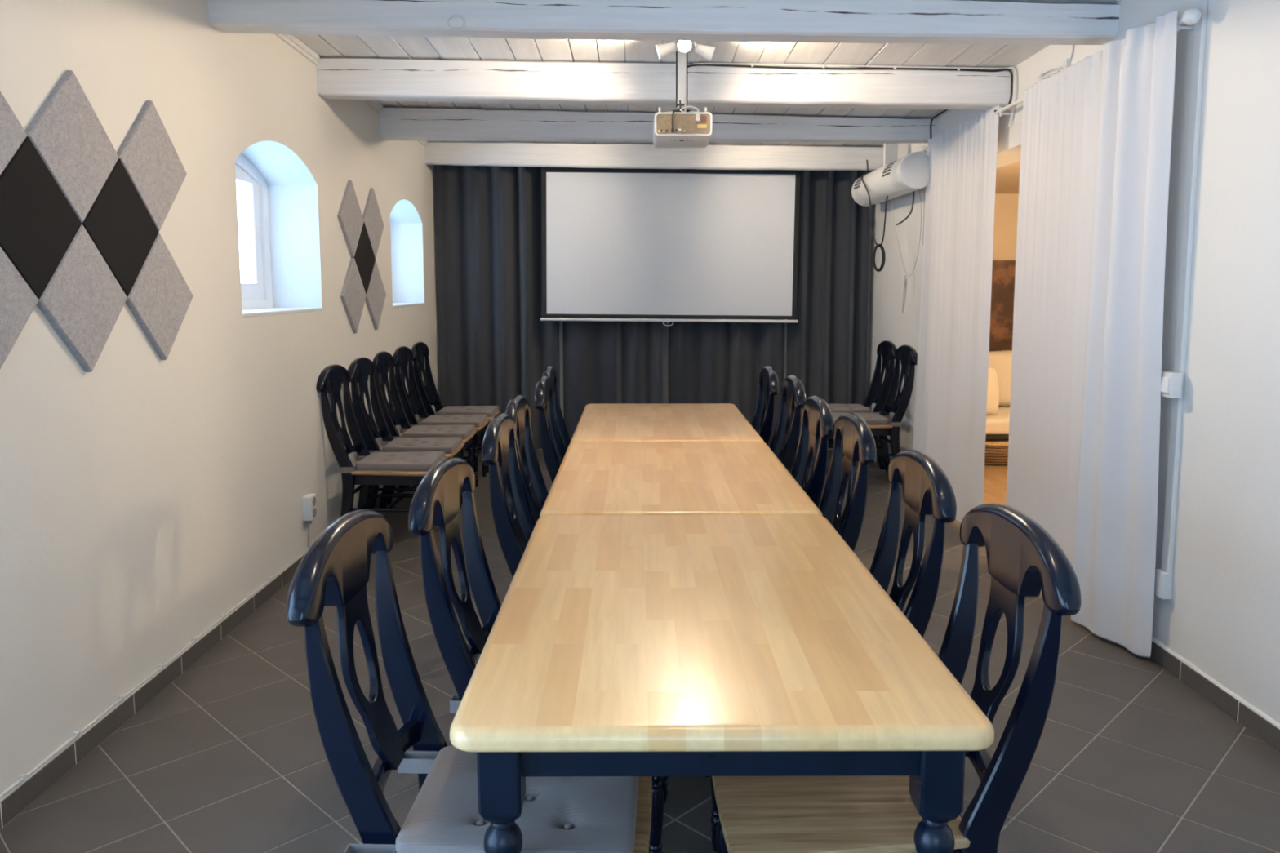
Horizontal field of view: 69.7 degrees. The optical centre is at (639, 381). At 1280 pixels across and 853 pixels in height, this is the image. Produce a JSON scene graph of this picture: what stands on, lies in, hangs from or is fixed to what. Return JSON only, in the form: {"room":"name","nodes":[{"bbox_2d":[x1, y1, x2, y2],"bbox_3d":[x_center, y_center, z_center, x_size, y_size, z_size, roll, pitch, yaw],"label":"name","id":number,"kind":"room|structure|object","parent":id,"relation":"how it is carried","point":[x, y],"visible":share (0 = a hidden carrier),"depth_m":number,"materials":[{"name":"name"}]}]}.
{"room":"meeting room","nodes":[
{"label":"meeting room","id":0,"kind":"room"},
{"bbox_2d":[0,0,439,794],"bbox_3d":[-1.911,-0.336,3.276,0.340,3.000,9.800,0,6,0],"label":"wall","id":1,"kind":"structure","parent":0,"point":[144,496],"depth_m":3.51,"materials":[{"name":"beige paint"}]},
{"bbox_2d":[0,91,27,174],"bbox_3d":[-1.728,-0.667,2.355,0.022,0.458,0.456,0,6,0],"label":"acoustic panel","id":2,"kind":"object","parent":1,"relation":"attached to","point":[12,135],"visible":1,"depth_m":2.50,"materials":[{"name":"grey fabric"}]},
{"bbox_2d":[0,247,39,368],"bbox_3d":[-1.727,-0.209,2.404,0.022,0.458,0.456,0,6,0],"label":"acoustic panel","id":3,"kind":"object","parent":1,"relation":"attached to","point":[18,301],"visible":1,"depth_m":2.51,"materials":[{"name":"grey fabric"}]},
{"bbox_2d":[0,136,81,299],"bbox_3d":[-1.728,-0.462,2.607,0.022,0.458,0.456,0,6,0],"label":"acoustic panel","id":4,"kind":"object","parent":1,"relation":"attached to","point":[38,224],"visible":0.89,"depth_m":2.60,"materials":[{"name":"black fabric"}]},
{"bbox_2d":[24,70,119,222],"bbox_3d":[-1.729,-0.716,2.811,0.022,0.458,0.456,0,6,0],"label":"acoustic panel","id":5,"kind":"object","parent":1,"relation":"attached to","point":[66,131],"visible":0.91,"depth_m":2.79,"materials":[{"name":"grey fabric"}]},
{"bbox_2d":[36,224,127,372],"bbox_3d":[-1.728,-0.257,2.860,0.022,0.458,0.456,0,6,0],"label":"acoustic panel","id":6,"kind":"object","parent":1,"relation":"attached to","point":[83,300],"visible":0.91,"depth_m":2.84,"materials":[{"name":"grey fabric"}]},
{"bbox_2d":[81,158,159,297],"bbox_3d":[-1.730,-0.511,3.064,0.022,0.458,0.456,0,6,0],"label":"acoustic panel","id":7,"kind":"object","parent":1,"relation":"attached to","point":[118,222],"visible":0.86,"depth_m":3.04,"materials":[{"name":"black fabric"}]},
{"bbox_2d":[116,100,186,231],"bbox_3d":[-1.731,-0.764,3.268,0.022,0.458,0.456,0,6,0],"label":"acoustic panel","id":8,"kind":"object","parent":1,"relation":"attached to","point":[148,154],"visible":0.91,"depth_m":3.25,"materials":[{"name":"grey fabric"}]},
{"bbox_2d":[0,547,309,798],"bbox_3d":[-1.726,1.198,1.731,0.016,0.013,6.200,0,6,0],"label":"cable","id":9,"kind":"object","parent":1,"relation":"attached to","point":[77,733],"visible":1,"depth_m":3.10,"materials":[{"name":"white plastic"}]},
{"bbox_2d":[125,232,193,359],"bbox_3d":[-1.730,-0.306,3.317,0.022,0.458,0.456,0,6,0],"label":"acoustic panel","id":10,"kind":"object","parent":1,"relation":"attached to","point":[159,300],"visible":0.91,"depth_m":3.29,"materials":[{"name":"grey fabric"}]},
{"bbox_2d":[0,485,398,829],"bbox_3d":[-1.732,1.079,3.277,0.012,0.086,9.500,0,6,0],"label":"baseboard","id":11,"kind":"structure","parent":1,"relation":"attached to","point":[15,801],"depth_m":3.10,"materials":[{"name":"grey tile"}]},
{"bbox_2d":[235,153,321,317],"bbox_3d":[-1.915,-0.744,4.497,0.340,0.826,1.027,0,6,0],"label":"window","id":12,"kind":"structure","parent":1,"relation":"in","point":[256,295],"depth_m":4.87,"materials":[{"name":"white paint"}]},
{"bbox_2d":[275,34,319,65],"bbox_3d":[-1.734,-1.683,4.406,0.026,0.073,1.090,0,6,0],"label":"trim","id":13,"kind":"structure","parent":1,"relation":"attached to","point":[290,39],"depth_m":4.68,"materials":[{"name":"white wood"}]},
{"bbox_2d":[302,493,317,548],"bbox_3d":[-1.720,0.736,4.799,0.048,0.288,0.090,0,6,0],"label":"wall socket","id":14,"kind":"object","parent":1,"relation":"attached to","point":[308,501],"visible":1,"depth_m":4.75,"materials":[{"name":"white plastic"}]},
{"bbox_2d":[312,497,315,506],"bbox_3d":[-1.700,0.625,4.787,0.008,0.047,0.047,0,6,0],"label":"outlet","id":15,"kind":"object","parent":14,"relation":"attached to","point":[313,498],"depth_m":4.79,"materials":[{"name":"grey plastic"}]},
{"bbox_2d":[312,507,316,517],"bbox_3d":[-1.700,0.683,4.793,0.008,0.047,0.047,0,6,0],"label":"outlet","id":16,"kind":"object","parent":14,"relation":"attached to","point":[314,509],"depth_m":4.80,"materials":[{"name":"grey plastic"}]},
{"bbox_2d":[337,180,364,257],"bbox_3d":[-1.738,-0.979,5.534,0.022,0.458,0.456,0,6,0],"label":"acoustic panel","id":17,"kind":"object","parent":1,"relation":"attached to","point":[349,215],"visible":1,"depth_m":5.50,"materials":[{"name":"grey fabric"}]},
{"bbox_2d":[340,257,366,333],"bbox_3d":[-1.738,-0.521,5.582,0.022,0.458,0.456,0,6,0],"label":"acoustic panel","id":18,"kind":"object","parent":1,"relation":"attached to","point":[353,295],"visible":1,"depth_m":5.55,"materials":[{"name":"grey fabric"}]},
{"bbox_2d":[351,222,375,293],"bbox_3d":[-1.739,-0.774,5.786,0.022,0.458,0.456,0,6,0],"label":"acoustic panel","id":19,"kind":"object","parent":1,"relation":"attached to","point":[364,257],"visible":0.91,"depth_m":5.78,"materials":[{"name":"black fabric"}]},
{"bbox_2d":[362,187,383,257],"bbox_3d":[-1.740,-1.028,5.989,0.022,0.458,0.456,0,6,0],"label":"acoustic panel","id":20,"kind":"object","parent":1,"relation":"attached to","point":[371,215],"visible":0.91,"depth_m":5.96,"materials":[{"name":"grey fabric"}]},
{"bbox_2d":[364,100,382,112],"bbox_3d":[-1.738,-1.787,5.647,0.026,0.072,1.060,0,6,0],"label":"trim","id":21,"kind":"structure","parent":1,"relation":"attached to","point":[375,104],"depth_m":6.03,"materials":[{"name":"white wood"}]},
{"bbox_2d":[364,260,386,329],"bbox_3d":[-1.739,-0.569,6.038,0.022,0.458,0.456,0,6,0],"label":"acoustic panel","id":22,"kind":"object","parent":1,"relation":"attached to","point":[375,295],"visible":0.91,"depth_m":6.01,"materials":[{"name":"grey fabric"}]},
{"bbox_2d":[392,302,424,308],"bbox_3d":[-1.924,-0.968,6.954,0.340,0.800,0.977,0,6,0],"label":"window sill","id":23,"kind":"structure","parent":1,"relation":"in","point":[394,304],"depth_m":7.04,"materials":[{"name":"white paint"}]},
{"bbox_2d":[418,141,426,146],"bbox_3d":[-1.742,-1.894,6.918,0.026,0.074,1.130,0,6,0],"label":"trim","id":24,"kind":"structure","parent":1,"relation":"attached to","point":[424,143],"depth_m":7.42,"materials":[{"name":"white wood"}]},
{"bbox_2d":[0,449,1279,852],"bbox_3d":[1.825,1.097,3.793,7.130,0.071,10.500,0,6,0],"label":"floor","id":25,"kind":"structure","parent":0,"point":[228,757],"depth_m":2.86,"materials":[{"name":"tile"}]},
{"bbox_2d":[315,364,447,528],"bbox_3d":[-1.448,0.406,5.242,0.622,1.008,0.498,0,6,0],"label":"dining chair","id":26,"kind":"object","parent":25,"relation":"on","point":[331,379],"visible":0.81,"depth_m":5.09,"materials":[{"name":"blue paint"}]},
{"bbox_2d":[338,451,445,472],"bbox_3d":[-1.406,0.458,5.248,0.515,0.054,0.403,0,6,0],"label":"seat cushion","id":27,"kind":"object","parent":26,"relation":"on","point":[408,460],"visible":0.98,"depth_m":5.13,"materials":[{"name":"beige fabric"}]},
{"bbox_2d":[347,356,464,509],"bbox_3d":[-1.444,0.352,5.754,0.622,1.008,0.498,0,6,0],"label":"dining chair","id":28,"kind":"object","parent":25,"relation":"on","point":[360,368],"visible":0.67,"depth_m":5.67,"materials":[{"name":"blue paint"}]},
{"bbox_2d":[368,436,462,453],"bbox_3d":[-1.402,0.404,5.758,0.515,0.054,0.403,0,6,-1],"label":"seat cushion","id":29,"kind":"object","parent":28,"relation":"on","point":[448,445],"visible":0.94,"depth_m":5.68,"materials":[{"name":"beige fabric"}]},
{"bbox_2d":[372,351,476,504],"bbox_3d":[-1.457,0.297,6.265,0.622,1.008,0.498,0,6,0],"label":"dining chair","id":30,"kind":"object","parent":25,"relation":"on","point":[382,361],"visible":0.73,"depth_m":6.26,"materials":[{"name":"blue paint"}]},
{"bbox_2d":[392,424,475,439],"bbox_3d":[-1.414,0.349,6.270,0.515,0.054,0.403,0,6,-1],"label":"seat cushion","id":31,"kind":"object","parent":30,"relation":"on","point":[416,431],"visible":0.93,"depth_m":6.20,"materials":[{"name":"beige fabric"}]},
{"bbox_2d":[392,346,488,487],"bbox_3d":[-1.453,0.243,6.776,0.622,1.008,0.498,0,6,0],"label":"dining chair","id":32,"kind":"object","parent":25,"relation":"on","point":[412,402],"visible":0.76,"depth_m":6.71,"materials":[{"name":"blue paint"}]},
{"bbox_2d":[410,414,487,427],"bbox_3d":[-1.411,0.295,6.781,0.515,0.054,0.403,0,6,-1],"label":"seat cushion","id":33,"kind":"object","parent":32,"relation":"on","point":[477,420],"visible":0.93,"depth_m":6.71,"materials":[{"name":"beige fabric"}]},
{"bbox_2d":[411,342,499,472],"bbox_3d":[-1.450,0.189,7.287,0.622,1.008,0.498,0,6,0],"label":"dining chair","id":34,"kind":"object","parent":25,"relation":"on","point":[428,393],"visible":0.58,"depth_m":7.24,"materials":[{"name":"blue paint"}]},
{"bbox_2d":[434,405,498,417],"bbox_3d":[-1.407,0.240,7.293,0.515,0.054,0.403,0,6,1],"label":"seat cushion","id":35,"kind":"object","parent":34,"relation":"on","point":[490,411],"visible":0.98,"depth_m":7.22,"materials":[{"name":"beige fabric"}]},
{"bbox_2d":[286,509,652,852],"bbox_3d":[-0.287,0.767,1.828,0.622,1.008,0.498,0,6,2],"label":"dining chair","id":36,"kind":"object","parent":25,"relation":"on","point":[334,571],"visible":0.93,"depth_m":1.75,"materials":[{"name":"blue wood"}]},
{"bbox_2d":[343,745,638,852],"bbox_3d":[-0.263,0.823,1.798,0.515,0.054,0.403,0,6,2],"label":"seat cushion","id":37,"kind":"object","parent":36,"relation":"on","point":[559,814],"visible":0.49,"depth_m":1.72,"materials":[{"name":"grey fabric"}]},
{"bbox_2d":[481,413,536,577],"bbox_3d":[-0.201,0.617,3.239,0.622,1.008,0.498,0,6,1],"label":"dining chair","id":38,"kind":"object","parent":25,"relation":"on","point":[514,527],"visible":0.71,"depth_m":3.12,"materials":[{"name":"blue paint"}]},
{"bbox_2d":[505,395,548,523],"bbox_3d":[-0.211,0.561,3.771,0.622,1.008,0.498,0,6,1],"label":"dining chair","id":39,"kind":"object","parent":25,"relation":"on","point":[518,408],"visible":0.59,"depth_m":3.79,"materials":[{"name":"blue paint"}]},
{"bbox_2d":[408,457,668,852],"bbox_3d":[-0.216,0.708,2.388,0.622,1.008,0.498,0,6,4],"label":"dining chair","id":40,"kind":"object","parent":25,"relation":"on","point":[436,500],"visible":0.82,"depth_m":2.31,"materials":[{"name":"blue paint"}]},
{"bbox_2d":[449,694,461,713],"bbox_3d":[-0.192,0.760,2.391,0.515,0.054,0.403,0,6,4],"label":"seat cushion","id":41,"kind":"object","parent":40,"relation":"on","point":[455,702],"visible":0.02,"depth_m":2.23,"materials":[{"name":"beige fabric"}]},
{"bbox_2d":[534,375,565,483],"bbox_3d":[-0.186,0.477,4.562,0.622,1.008,0.498,0,6,0],"label":"dining chair","id":42,"kind":"object","parent":25,"relation":"on","point":[553,451],"visible":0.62,"depth_m":4.37,"materials":[{"name":"blue paint"}]},
{"bbox_2d":[542,365,570,452],"bbox_3d":[-0.213,0.418,5.112,0.622,1.008,0.498,0,6,0],"label":"dining chair","id":43,"kind":"object","parent":25,"relation":"on","point":[549,371],"visible":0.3,"depth_m":5.25,"materials":[{"name":"blue paint"}]},
{"bbox_2d":[570,403,764,443],"bbox_3d":[0.124,0.572,4.884,0.895,0.750,1.313,0,6,0],"label":"dining table","id":44,"kind":"object","parent":25,"relation":"on","point":[646,422],"visible":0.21,"depth_m":4.70,"materials":[{"name":"brown wood"}]},
{"bbox_2d":[539,440,822,517],"bbox_3d":[0.128,0.712,3.564,0.895,0.750,1.330,0,6,0],"label":"dining table","id":45,"kind":"object","parent":25,"relation":"on","point":[734,477],"visible":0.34,"depth_m":3.30,"materials":[{"name":"brown wood"}]},
{"bbox_2d":[449,515,994,852],"bbox_3d":[0.133,0.857,2.202,0.895,0.750,1.397,0,6,0],"label":"dining table","id":46,"kind":"object","parent":25,"relation":"on","point":[615,645],"visible":1,"depth_m":1.70,"materials":[{"name":"brown wood"}]},
{"bbox_2d":[751,365,778,445],"bbox_3d":[0.421,0.419,5.094,0.622,1.008,0.498,0,6,0],"label":"dining chair","id":47,"kind":"object","parent":25,"relation":"on","point":[763,415],"visible":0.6,"depth_m":4.95,"materials":[{"name":"blue paint"}]},
{"bbox_2d":[769,375,805,473],"bbox_3d":[0.471,0.474,4.582,0.622,1.008,0.498,0,6,0],"label":"dining chair","id":48,"kind":"object","parent":25,"relation":"on","point":[793,391],"visible":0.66,"depth_m":4.47,"materials":[{"name":"blue paint"}]},
{"bbox_2d":[790,395,834,507],"bbox_3d":[0.427,0.564,3.739,0.622,1.008,0.498,0,6,0],"label":"dining chair","id":49,"kind":"object","parent":25,"relation":"on","point":[816,415],"visible":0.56,"depth_m":3.64,"materials":[{"name":"blue paint"}]},
{"bbox_2d":[705,449,956,852],"bbox_3d":[0.466,0.694,2.514,0.622,1.008,0.498,0,6,0],"label":"dining chair","id":50,"kind":"object","parent":25,"relation":"on","point":[927,490],"visible":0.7,"depth_m":2.42,"materials":[{"name":"blue paint"}]},
{"bbox_2d":[818,413,876,551],"bbox_3d":[0.457,0.617,3.240,0.622,1.008,0.498,0,6,0],"label":"dining chair","id":51,"kind":"object","parent":25,"relation":"on","point":[852,437],"visible":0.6,"depth_m":3.14,"materials":[{"name":"blue paint"}]},
{"bbox_2d":[811,340,897,469],"bbox_3d":[1.689,0.174,7.386,0.622,1.008,0.498,0,6,0],"label":"dining chair","id":52,"kind":"object","parent":25,"relation":"on","point":[877,393],"visible":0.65,"depth_m":7.30,"materials":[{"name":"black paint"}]},
{"bbox_2d":[827,404,879,413],"bbox_3d":[1.647,0.226,7.391,0.515,0.054,0.403,0,6,0],"label":"seat cushion","id":53,"kind":"object","parent":52,"relation":"on","point":[835,408],"visible":0.64,"depth_m":7.26,"materials":[{"name":"beige fabric"}]},
{"bbox_2d":[826,344,917,474],"bbox_3d":[1.690,0.230,6.858,0.622,1.008,0.498,0,6,0],"label":"dining chair","id":54,"kind":"object","parent":25,"relation":"on","point":[906,354],"visible":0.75,"depth_m":6.75,"materials":[{"name":"blue paint"}]},
{"bbox_2d":[831,413,902,426],"bbox_3d":[1.648,0.282,6.864,0.515,0.054,0.403,0,6,0],"label":"seat cushion","id":55,"kind":"object","parent":54,"relation":"on","point":[871,419],"visible":0.59,"depth_m":6.71,"materials":[{"name":"beige fabric"}]},
{"bbox_2d":[711,502,1081,852],"bbox_3d":[0.463,0.761,1.879,0.622,1.008,0.498,0,6,-1],"label":"dining chair","id":56,"kind":"object","parent":25,"relation":"on","point":[768,814],"visible":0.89,"depth_m":1.77,"materials":[{"name":"blue paint"}]},
{"bbox_2d":[984,439,1008,465],"bbox_3d":[2.897,0.563,7.572,0.454,0.191,0.454,0,6,0],"label":"straw basket","id":57,"kind":"object","parent":25,"relation":"on","point":[996,450],"visible":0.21,"depth_m":7.37,"materials":[{"name":"brown wicker"}]},
{"bbox_2d":[985,405,1009,439],"bbox_3d":[3.385,0.269,7.929,1.760,0.700,1.110,0,6,0],"label":"sofa","id":58,"kind":"object","parent":25,"relation":"on","point":[997,425],"visible":0.02,"depth_m":7.39,"materials":[{"name":"beige fabric"}]},
{"bbox_2d":[986,366,999,415],"bbox_3d":[2.776,0.065,7.538,0.480,0.443,0.185,-3,7,-29],"label":"throw pillow","id":59,"kind":"object","parent":58,"relation":"on","point":[993,395],"visible":0.3,"depth_m":7.53,"materials":[{"name":"beige fabric"}]},
{"bbox_2d":[988,351,1012,406],"bbox_3d":[3.274,-0.027,8.114,0.620,0.485,0.236,0,6,3],"label":"throw pillow","id":60,"kind":"object","parent":58,"relation":"on","point":[1001,361],"visible":0.22,"depth_m":8.04,"materials":[{"name":"beige fabric"}]},
{"bbox_2d":[434,170,872,450],"bbox_3d":[0.078,-0.846,8.056,4.350,3.000,0.200,0,6,0],"label":"wall","id":61,"kind":"structure","parent":0,"point":[560,322],"depth_m":8.02,"materials":[{"name":"beige paint"}]},
{"bbox_2d":[292,0,1120,147],"bbox_3d":[0.133,-1.599,3.049,4.350,0.371,10.000,0,6,0],"label":"ceiling","id":62,"kind":"structure","parent":0,"point":[326,46],"depth_m":4.80,"materials":[{"name":"white wood"}]},
{"bbox_2d":[424,142,883,170],"bbox_3d":[0.118,-1.824,7.458,3.759,0.250,0.091,0,6,3],"label":"ceiling beam","id":63,"kind":"structure","parent":62,"relation":"attached to","point":[637,156],"depth_m":7.42,"materials":[{"name":"white paint"}]},
{"bbox_2d":[379,107,935,143],"bbox_3d":[0.122,-1.746,6.286,3.750,0.218,0.173,0,6,0],"label":"ceiling beam","id":64,"kind":"structure","parent":62,"relation":"attached to","point":[396,123],"depth_m":6.21,"materials":[{"name":"white paint"}]},
{"bbox_2d":[929,109,948,138],"bbox_3d":[1.976,-1.628,5.665,0.020,0.236,1.098,0,6,-1],"label":"cable","id":65,"kind":"object","parent":64,"relation":"attached to","point":[944,110],"visible":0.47,"depth_m":6.17,"materials":[{"name":"black plastic"}]},
{"bbox_2d":[208,0,1119,44],"bbox_3d":[0.130,-1.548,3.856,3.757,0.212,0.158,0,6,-2],"label":"ceiling beam","id":66,"kind":"structure","parent":62,"relation":"attached to","point":[841,21],"depth_m":3.80,"materials":[{"name":"white paint"}]},
{"bbox_2d":[447,14,465,31],"bbox_3d":[-0.749,-1.466,3.770,0.075,0.067,0.049,0,6,0],"label":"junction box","id":67,"kind":"object","parent":66,"relation":"attached to","point":[452,15],"visible":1,"depth_m":3.75,"materials":[{"name":"white plastic"}]},
{"bbox_2d":[315,57,1013,110],"bbox_3d":[0.127,-1.620,5.025,3.753,0.260,0.164,0,6,1],"label":"ceiling beam","id":68,"kind":"structure","parent":62,"relation":"attached to","point":[634,84],"depth_m":4.95,"materials":[{"name":"white paint"}]},
{"bbox_2d":[687,64,1013,112],"bbox_3d":[1.102,-1.576,4.924,1.763,0.256,0.089,0,6,0],"label":"cable","id":69,"kind":"object","parent":68,"relation":"attached to","point":[1010,71],"visible":0.88,"depth_m":4.92,"materials":[{"name":"plastic"}]},
{"bbox_2d":[540,167,799,325],"bbox_3d":[0.253,-1.192,7.694,2.240,1.454,0.042,0,6,0],"label":"projection screen","id":70,"kind":"object","parent":62,"relation":"hanging from","point":[619,244],"visible":0.81,"depth_m":7.70,"materials":[{"name":"fabric"}]},
{"bbox_2d":[653,47,712,147],"bbox_3d":[0.214,-1.452,4.671,0.286,0.480,0.348,0,6,0],"label":"projector","id":71,"kind":"object","parent":62,"relation":"hanging from","point":[681,127],"visible":0.98,"depth_m":4.55,"materials":[{"name":"white plastic"}]},
{"bbox_2d":[701,115,706,122],"bbox_3d":[0.316,-1.297,4.546,0.028,0.032,0.005,0,3,0],"label":"power socket","id":72,"kind":"object","parent":71,"relation":"attached to","point":[704,118],"depth_m":4.55,"materials":[{"name":"brown plastic"}]},
{"bbox_2d":[656,40,715,61],"bbox_3d":[0.216,-1.593,4.345,0.282,0.147,0.133,0,6,0],"label":"ceiling spotlight","id":73,"kind":"object","parent":62,"relation":"attached to","point":[664,50],"visible":0.77,"depth_m":4.33,"materials":[{"name":"white metal"}]},
{"bbox_2d":[992,193,1018,260],"bbox_3d":[3.811,-0.743,8.934,3.120,2.500,0.100,0,6,0],"label":"wall","id":74,"kind":"structure","parent":0,"point":[1006,209],"depth_m":8.80,"materials":[{"name":"paint"}]},
{"bbox_2d":[989,260,1015,351],"bbox_3d":[3.271,-0.705,8.868,1.240,0.920,0.034,0,6,0],"label":"painting","id":75,"kind":"object","parent":74,"relation":"attached to","point":[1003,272],"visible":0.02,"depth_m":8.85},
{"bbox_2d":[995,160,1020,193],"bbox_3d":[3.818,-1.562,6.132,3.120,0.100,5.300,0,6,0],"label":"ceiling","id":76,"kind":"structure","parent":0,"point":[1007,176],"depth_m":7.54,"materials":[{"name":"paint"}]},
{"bbox_2d":[867,0,1279,723],"bbox_3d":[2.138,-0.384,3.687,0.260,3.000,10.600,0,6,0],"label":"wall","id":77,"kind":"structure","parent":0,"point":[1221,615],"depth_m":3.18,"materials":[{"name":"white paint"}]},
{"bbox_2d":[851,143,928,312],"bbox_3d":[1.842,-1.163,6.815,0.309,1.291,1.387,0,6,0],"label":"wall heater","id":78,"kind":"object","parent":77,"relation":"attached to","point":[909,173],"visible":0.99,"depth_m":6.53,"materials":[{"name":"white plastic"}]},
{"bbox_2d":[853,174,866,189],"bbox_3d":[1.738,-1.575,7.265,0.051,0.093,0.200,0,6,0],"label":"vent grille","id":79,"kind":"object","parent":78,"relation":"attached to","point":[857,185],"depth_m":7.25,"materials":[{"name":"white plastic"}]},
{"bbox_2d":[881,160,897,177],"bbox_3d":[1.741,-1.484,6.415,0.051,0.093,0.200,0,6,0],"label":"vent grille","id":80,"kind":"object","parent":78,"relation":"attached to","point":[886,172],"depth_m":6.39,"materials":[{"name":"white plastic"}]},
{"bbox_2d":[1038,44,1074,79],"bbox_3d":[1.993,-1.552,4.393,0.021,0.173,0.360,0,6,0],"label":"wall hook","id":81,"kind":"object","parent":77,"relation":"attached to","point":[1067,62],"visible":0.84,"depth_m":4.31,"materials":[{"name":"white plastic"}]},
{"bbox_2d":[917,7,1201,153],"bbox_3d":[1.954,-1.433,4.778,0.097,0.109,3.167,0,6,0],"label":"curtain rod","id":82,"kind":"object","parent":77,"relation":"attached to","point":[1191,16],"visible":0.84,"depth_m":3.31,"materials":[{"name":"white plastic"}]},
{"bbox_2d":[912,105,999,524],"bbox_3d":[1.919,-0.369,5.723,0.030,2.395,1.306,0,6,-1],"label":"curtain","id":83,"kind":"object","parent":82,"relation":"hanging from","point":[950,413],"visible":0.83,"depth_m":5.53,"materials":[{"name":"white fabric"}]},
{"bbox_2d":[1005,9,1177,657],"bbox_3d":[1.905,-0.198,4.085,0.108,2.416,1.363,0,6,0],"label":"curtain","id":84,"kind":"object","parent":82,"relation":"hanging from","point":[1083,461],"visible":0.85,"depth_m":3.79,"materials":[{"name":"white fabric"}]},
{"bbox_2d":[1154,0,1208,599],"bbox_3d":[1.991,-0.357,3.379,0.036,2.372,0.058,0,6,0],"label":"pipe","id":85,"kind":"object","parent":77,"relation":"attached to","point":[1163,576],"visible":1,"depth_m":3.37,"materials":[{"name":"white plastic"}]},
{"bbox_2d":[1160,371,1182,398],"bbox_3d":[1.965,0.012,3.412,0.052,0.094,0.082,0,6,0],"label":"light switch","id":86,"kind":"object","parent":85,"relation":"attached to","point":[1171,382],"visible":1,"depth_m":3.38,"materials":[{"name":"white plastic"}]},
{"bbox_2d":[1150,635,1279,752],"bbox_3d":[2.011,1.282,1.325,0.012,0.086,5.550,0,6,0],"label":"baseboard","id":87,"kind":"structure","parent":77,"relation":"attached to","point":[1250,717],"depth_m":3.17,"materials":[{"name":"grey tile"}]},
{"bbox_3d":[0.117,-1.899,7.743,3.750,0.024,0.024,0,6,0],"label":"rail","id":88,"kind":"object","parent":77,"relation":"attached to","visible":0},
{"bbox_2d":[434,164,559,451],"bbox_3d":[-1.216,-0.637,7.871,1.054,2.475,0.201,0,6,0],"label":"curtain","id":89,"kind":"object","parent":88,"relation":"hanging from","point":[495,347],"visible":0.73,"depth_m":7.85,"materials":[{"name":"grey fabric"}]},
{"bbox_2d":[562,317,667,439],"bbox_3d":[-0.215,-0.638,7.875,0.902,2.475,0.154,0,6,0],"label":"curtain","id":90,"kind":"object","parent":88,"relation":"hanging from","point":[605,362],"visible":0.34,"depth_m":7.92,"materials":[{"name":"grey fabric"}]},
{"bbox_2d":[667,318,785,448],"bbox_3d":[0.743,-0.639,7.874,1.007,2.475,0.155,0,6,3],"label":"curtain","id":91,"kind":"object","parent":88,"relation":"hanging from","point":[708,362],"visible":0.35,"depth_m":7.92,"materials":[{"name":"grey fabric"}]},
{"bbox_2d":[786,170,871,445],"bbox_3d":[1.608,-0.642,7.887,0.681,2.475,0.180,0,6,0],"label":"curtain","id":92,"kind":"object","parent":88,"relation":"hanging from","point":[827,349],"visible":0.64,"depth_m":7.87,"materials":[{"name":"grey fabric"}]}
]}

